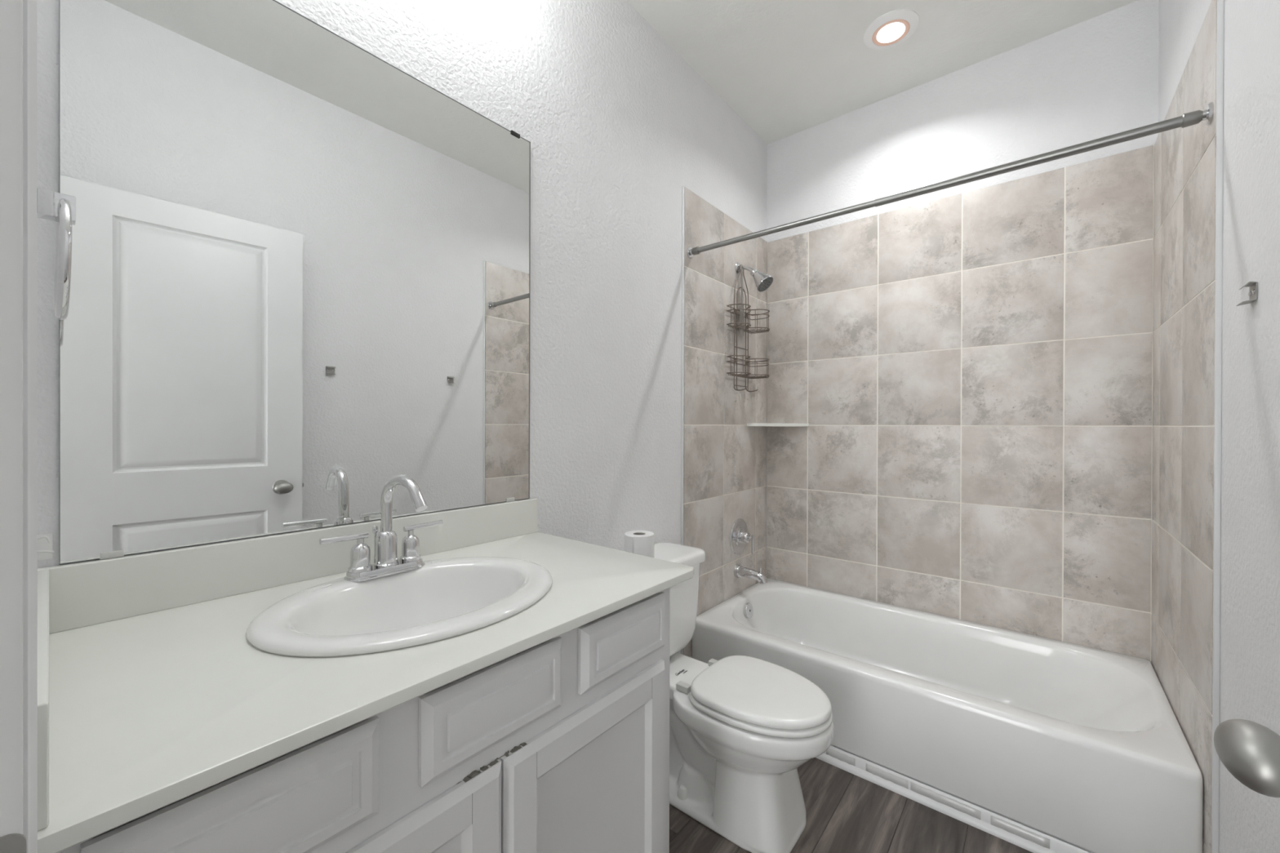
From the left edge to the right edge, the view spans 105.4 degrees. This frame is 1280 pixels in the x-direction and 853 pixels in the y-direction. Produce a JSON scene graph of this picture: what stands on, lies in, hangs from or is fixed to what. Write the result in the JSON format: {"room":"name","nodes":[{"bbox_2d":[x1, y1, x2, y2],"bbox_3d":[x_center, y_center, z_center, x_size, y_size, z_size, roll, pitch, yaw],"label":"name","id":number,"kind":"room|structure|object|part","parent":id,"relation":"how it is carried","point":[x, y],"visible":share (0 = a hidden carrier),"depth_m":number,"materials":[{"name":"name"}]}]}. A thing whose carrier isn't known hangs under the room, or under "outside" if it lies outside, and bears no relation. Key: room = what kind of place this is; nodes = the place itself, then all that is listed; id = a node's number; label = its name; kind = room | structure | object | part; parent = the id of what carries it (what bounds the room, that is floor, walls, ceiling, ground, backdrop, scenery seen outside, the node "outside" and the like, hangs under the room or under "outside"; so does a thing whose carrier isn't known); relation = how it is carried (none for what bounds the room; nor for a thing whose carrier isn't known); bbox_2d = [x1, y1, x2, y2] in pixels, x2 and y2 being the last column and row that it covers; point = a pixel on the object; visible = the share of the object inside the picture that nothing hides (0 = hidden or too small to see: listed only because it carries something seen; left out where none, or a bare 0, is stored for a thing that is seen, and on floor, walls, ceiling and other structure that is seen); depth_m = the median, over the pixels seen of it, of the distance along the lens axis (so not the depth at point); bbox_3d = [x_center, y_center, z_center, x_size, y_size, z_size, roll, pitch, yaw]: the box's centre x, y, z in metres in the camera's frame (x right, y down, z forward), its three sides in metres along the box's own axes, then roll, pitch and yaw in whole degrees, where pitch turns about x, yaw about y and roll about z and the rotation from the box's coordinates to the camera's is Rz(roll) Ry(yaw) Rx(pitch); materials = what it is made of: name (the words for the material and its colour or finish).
{"room":"bathroom","nodes":[
{"label":"bathroom","id":0,"kind":"room"},
{"bbox_2d":[36,0,767,657],"bbox_3d":[-0.153,-0.179,1.783,0.129,2.812,2.820,0,0,40],"label":"wall","id":1,"kind":"structure","parent":0,"point":[615,122],"depth_m":1.74,"materials":[{"name":"paint"}]},
{"bbox_2d":[37,533,54,560],"bbox_3d":[-0.925,0.187,0.757,0.008,0.040,0.019,0,0,40],"label":"electrical outlet","id":2,"kind":"object","parent":1,"relation":"attached to","point":[45,551],"visible":0.86,"depth_m":0.76,"materials":[{"name":"white plastic"}]},
{"bbox_2d":[37,497,537,634],"bbox_3d":[-0.622,0.270,1.115,0.020,0.101,0.958,0,0,40],"label":"backsplash","id":3,"kind":"structure","parent":1,"relation":"attached to","point":[90,593],"depth_m":0.92,"materials":[{"name":"stone"}]},
{"bbox_2d":[59,0,530,564],"bbox_3d":[-0.623,-0.321,1.118,0.008,1.078,0.913,0,0,40],"label":"mirror","id":4,"kind":"object","parent":1,"relation":"attached to","point":[300,285],"visible":0.98,"depth_m":0.98,"materials":[{"name":"silver mirror"}]},
{"bbox_3d":[0.448,0.086,2.418,0.009,2.237,0.818,0,0,40],"label":"tile panel","id":5,"kind":"part","parent":1,"relation":"part of","materials":[{"name":"tile"}]},
{"bbox_2d":[729,518,754,554],"bbox_3d":[0.535,0.559,2.453,0.086,0.183,0.183,0,0,40],"label":"shower valve","id":6,"kind":"object","parent":1,"relation":"attached to","point":[740,535],"visible":1,"depth_m":2.44,"materials":[{"name":"silver metal"}]},
{"bbox_3d":[0.562,0.588,2.430,0.015,0.091,0.014,0,0,40],"label":"lever","id":7,"kind":"part","parent":6,"relation":"part of","materials":[{"name":"silver metal"}]},
{"bbox_2d":[726,264,769,391],"bbox_3d":[0.548,-0.495,2.420,0.119,0.640,0.277,0,0,40],"label":"shower caddy","id":8,"kind":"object","parent":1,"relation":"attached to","point":[741,326],"visible":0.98,"depth_m":2.43,"materials":[{"name":"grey metal"}]},
{"bbox_3d":[0.533,-0.494,2.432,0.064,0.637,0.149,0,0,40],"label":"hanging frame","id":9,"kind":"part","parent":8,"relation":"part of","materials":[{"name":"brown metal"}]},
{"bbox_2d":[726,355,769,378],"bbox_3d":[0.547,-0.294,2.420,0.119,0.093,0.277,0,0,40],"label":"wire basket","id":10,"kind":"object","parent":8,"relation":"on","point":[745,375],"depth_m":2.42,"materials":[{"name":"brown metal"}]},
{"bbox_2d":[726,303,769,333],"bbox_3d":[0.548,-0.534,2.420,0.119,0.103,0.277,0,0,40],"label":"wire basket","id":11,"kind":"object","parent":8,"relation":"on","point":[741,326],"depth_m":2.43,"materials":[{"name":"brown metal"}]},
{"bbox_2d":[733,564,767,584],"bbox_3d":[0.554,0.731,2.415,0.165,0.080,0.066,0,0,40],"label":"tub spout","id":12,"kind":"object","parent":1,"relation":"attached to","point":[740,571],"visible":1,"depth_m":2.41,"materials":[{"name":"silver metal"}]},
{"bbox_2d":[734,262,773,292],"bbox_3d":[0.566,-0.745,2.405,0.184,0.167,0.093,0,0,40],"label":"showerhead","id":13,"kind":"object","parent":1,"relation":"attached to","point":[762,281],"visible":0.96,"depth_m":2.37,"materials":[{"name":"silver metal"}]},
{"bbox_3d":[0.536,-0.785,2.429,0.107,0.087,0.061,0,0,40],"label":"shower arm","id":14,"kind":"part","parent":13,"relation":"part of","materials":[{"name":"silver metal"}]},
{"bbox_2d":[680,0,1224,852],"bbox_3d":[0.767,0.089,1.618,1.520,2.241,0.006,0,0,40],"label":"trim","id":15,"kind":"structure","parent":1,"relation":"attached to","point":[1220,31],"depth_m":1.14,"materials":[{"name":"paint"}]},
{"bbox_2d":[669,757,1032,852],"bbox_3d":[-0.105,1.228,0.405,1.990,0.035,4.890,0,0,40],"label":"floor","id":16,"kind":"structure","parent":0,"point":[846,812],"depth_m":1.47,"materials":[{"name":"brown wood"}]},
{"bbox_2d":[57,587,670,852],"bbox_3d":[-0.426,0.775,0.917,0.571,0.866,0.900,0,0,40],"label":"vanity cabinet","id":17,"kind":"object","parent":16,"relation":"on","point":[560,744],"visible":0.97,"depth_m":0.72,"materials":[{"name":"grey paint"}]},
{"bbox_3d":[-0.401,0.421,0.511,0.018,0.118,0.244,0,0,40],"label":"drawer","id":18,"kind":"part","parent":17,"relation":"part of","materials":[{"name":"grey paint"}]},
{"bbox_2d":[37,497,693,852],"bbox_3d":[-0.400,0.280,0.933,0.594,0.120,0.960,0,0,40],"label":"countertop","id":19,"kind":"structure","parent":17,"relation":"on","point":[153,692],"depth_m":0.68,"materials":[{"name":"stone"}]},
{"bbox_2d":[319,474,443,582],"bbox_3d":[-0.536,0.204,1.026,0.200,0.210,0.183,0,0,-12],"label":"faucet","id":20,"kind":"object","parent":19,"relation":"on","point":[386,562],"visible":1,"depth_m":1.02,"materials":[{"name":"silver metal"}]},
{"bbox_3d":[-0.590,0.224,0.974,0.012,0.014,0.086,0,0,39],"label":"lever","id":21,"kind":"part","parent":20,"relation":"part of","materials":[{"name":"silver metal"}]},
{"bbox_3d":[-0.572,0.262,0.997,0.043,0.067,0.043,0,0,40],"label":"handle","id":22,"kind":"part","parent":20,"relation":"part of","materials":[{"name":"silver metal"}]},
{"bbox_3d":[-0.566,0.255,1.041,0.011,0.085,0.011,0,0,40],"label":"lift rod","id":23,"kind":"part","parent":20,"relation":"part of","materials":[{"name":"silver metal"}]},
{"bbox_3d":[-0.539,0.301,1.036,0.058,0.016,0.161,0,0,40],"label":"plate","id":24,"kind":"part","parent":20,"relation":"part of","materials":[{"name":"silver metal"}]},
{"bbox_3d":[-0.495,0.197,1.001,0.160,0.195,0.048,0,0,40],"label":"spout","id":25,"kind":"part","parent":20,"relation":"part of","materials":[{"name":"silver metal"}]},
{"bbox_3d":[-0.506,0.262,1.076,0.043,0.067,0.043,0,0,40],"label":"handle","id":26,"kind":"part","parent":20,"relation":"part of","materials":[{"name":"silver metal"}]},
{"bbox_3d":[-0.487,0.224,1.098,0.012,0.014,0.086,0,0,40],"label":"lever","id":27,"kind":"part","parent":20,"relation":"part of","materials":[{"name":"silver metal"}]},
{"bbox_2d":[245,556,552,657],"bbox_3d":[-0.411,0.379,0.919,0.430,0.146,0.520,0,0,40],"label":"sink","id":28,"kind":"object","parent":19,"relation":"in","point":[444,598],"visible":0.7,"depth_m":0.94,"materials":[{"name":"white ceramic"}]},
{"bbox_3d":[-0.344,0.801,0.582,0.018,0.580,0.419,0,0,40],"label":"cabinet door","id":29,"kind":"part","parent":17,"relation":"part of","materials":[{"name":"grey paint"}]},
{"bbox_3d":[-0.211,0.421,0.741,0.018,0.118,0.245,0,0,40],"label":"drawer","id":30,"kind":"part","parent":17,"relation":"part of","materials":[{"name":"grey paint"}]},
{"bbox_3d":[-0.078,0.801,0.905,0.018,0.580,0.412,0,0,40],"label":"cabinet door","id":31,"kind":"part","parent":17,"relation":"part of","materials":[{"name":"grey paint"}]},
{"bbox_3d":[-0.025,0.421,0.966,0.018,0.118,0.250,0,0,40],"label":"drawer","id":32,"kind":"part","parent":17,"relation":"part of","materials":[{"name":"grey paint"}]},
{"bbox_2d":[653,542,833,852],"bbox_3d":[0.248,0.838,1.592,0.736,0.742,0.426,0,0,40],"label":"toilet","id":33,"kind":"object","parent":16,"relation":"on","point":[741,727],"visible":0.81,"depth_m":1.43,"materials":[{"name":"white ceramic"}]},
{"bbox_2d":[624,530,654,557],"bbox_3d":[-0.003,0.416,1.665,0.102,0.100,0.105,0,0,40],"label":"toilet paper roll","id":34,"kind":"object","parent":33,"relation":"on","point":[637,542],"visible":0.54,"depth_m":1.62,"materials":[{"name":"paper"}]},
{"bbox_3d":[0.048,0.486,1.758,0.214,0.042,0.426,0,0,40],"label":"tank lid","id":35,"kind":"part","parent":33,"relation":"part of","materials":[{"name":"white ceramic"}]},
{"bbox_3d":[0.043,0.664,1.762,0.191,0.317,0.394,0,0,40],"label":"tank","id":36,"kind":"part","parent":33,"relation":"part of","materials":[{"name":"white ceramic"}]},
{"bbox_3d":[0.257,1.024,1.586,0.713,0.368,0.357,0,0,40],"label":"bowl","id":37,"kind":"part","parent":33,"relation":"part of","materials":[{"name":"white ceramic"}]},
{"bbox_3d":[0.375,0.831,1.488,0.404,0.017,0.343,0,0,40],"label":"seat","id":38,"kind":"part","parent":33,"relation":"part of","materials":[{"name":"white plastic"}]},
{"bbox_3d":[0.375,0.805,1.488,0.398,0.027,0.338,0,0,40],"label":"lid","id":39,"kind":"part","parent":33,"relation":"part of","materials":[{"name":"white plastic"}]},
{"bbox_2d":[691,577,1203,852],"bbox_3d":[1.043,1.030,1.961,1.497,0.360,0.762,0,0,40],"label":"bathtub","id":40,"kind":"object","parent":16,"relation":"on","point":[1084,748],"visible":0.74,"depth_m":1.63,"materials":[{"name":"white ceramic"}]},
{"bbox_3d":[0.535,0.907,2.401,0.024,0.073,0.073,0,0,40],"label":"overflow plate","id":41,"kind":"part","parent":40,"relation":"part of","materials":[{"name":"silver metal"}]},
{"bbox_2d":[815,745,1090,852],"bbox_3d":[0.796,1.182,1.661,1.495,0.056,0.018,0,0,40],"label":"baseboard","id":42,"kind":"structure","parent":40,"relation":"attached to","point":[1028,838],"depth_m":1.52,"materials":[{"name":"paint"}]},
{"bbox_2d":[626,0,1137,144],"bbox_3d":[-0.093,-1.631,0.393,1.980,0.100,4.888,0,0,40],"label":"ceiling","id":43,"kind":"structure","parent":0,"point":[786,68],"depth_m":2.01,"materials":[{"name":"paint"}]},
{"bbox_2d":[863,8,919,49],"bbox_3d":[1.001,-1.575,1.944,0.198,0.016,0.198,0,0,40],"label":"recessed light","id":44,"kind":"object","parent":43,"relation":"in","point":[891,28],"visible":1,"depth_m":1.93,"materials":[{"name":"white"}]},
{"bbox_2d":[766,0,1159,662],"bbox_3d":[1.332,-0.176,2.302,1.520,2.812,0.129,0,0,40],"label":"wall","id":45,"kind":"structure","parent":0,"point":[968,366],"depth_m":2.11,"materials":[{"name":"tile"}]},
{"bbox_2d":[746,423,808,426],"bbox_3d":[0.727,-0.009,2.562,0.238,0.016,0.240,0,0,40],"label":"corner shelf","id":46,"kind":"object","parent":45,"relation":"attached to","point":[748,424],"visible":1,"depth_m":2.56,"materials":[{"name":"stone"}]},
{"bbox_2d":[1151,0,1279,852],"bbox_3d":[1.104,-0.173,0.746,0.131,2.812,2.820,0,0,40],"label":"wall","id":47,"kind":"structure","parent":0,"point":[1184,246],"depth_m":1.12,"materials":[{"name":"paint"}]},
{"bbox_2d":[686,102,1213,258],"bbox_3d":[0.796,-0.756,1.650,1.500,0.051,0.051,0,0,40],"label":"curtain rod","id":48,"kind":"object","parent":47,"relation":"attached to","point":[1190,118],"visible":1,"depth_m":1.42,"materials":[{"name":"metal"}]},
{"bbox_3d":[1.612,0.092,1.457,0.011,2.237,0.818,0,0,40],"label":"tile panel","id":49,"kind":"part","parent":47,"relation":"part of","materials":[{"name":"tile"}]},
{"bbox_2d":[1235,281,1257,306],"bbox_3d":[1.204,-0.264,0.967,0.019,0.040,0.040,0,0,40],"label":"towel bar bracket","id":50,"kind":"object","parent":47,"relation":"attached to","point":[1253,291],"visible":1,"depth_m":0.96,"materials":[{"name":"silver metal"}]},
{"bbox_2d":[1213,719,1279,797],"bbox_3d":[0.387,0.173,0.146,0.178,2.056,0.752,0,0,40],"label":"door knob","id":51,"kind":"object","parent":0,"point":[1249,750],"depth_m":0.40,"materials":[{"name":"metal"}]},
{"bbox_3d":[-0.385,-0.176,0.221,1.520,2.812,0.115,0,0,40],"label":"wall","id":52,"kind":"structure","parent":0,"visible":0},
{"bbox_2d":[0,0,37,852],"bbox_3d":[-0.157,0.136,0.037,0.914,2.150,0.131,0,0,40],"label":"door frame","id":53,"kind":"structure","parent":52,"relation":"attached to","point":[18,18],"depth_m":0.33,"materials":[{"name":"paint"}]},
{"bbox_3d":[-0.437,0.309,0.318,0.003,0.066,0.046,0,0,40],"label":"strike plate","id":54,"kind":"part","parent":53,"relation":"part of","materials":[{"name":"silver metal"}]},
{"bbox_2d":[36,187,75,319],"bbox_3d":[-0.779,-0.230,0.647,0.159,0.173,0.040,0,0,40],"label":"towel ring","id":55,"kind":"object","parent":52,"relation":"attached to","point":[60,208],"visible":0.86,"depth_m":0.62,"materials":[{"name":"silver metal"}]},
{"bbox_3d":[-0.779,-0.292,0.646,0.048,0.048,0.040,0,0,40],"label":"mounting post","id":56,"kind":"part","parent":55,"relation":"part of","materials":[{"name":"silver metal"}]}
]}

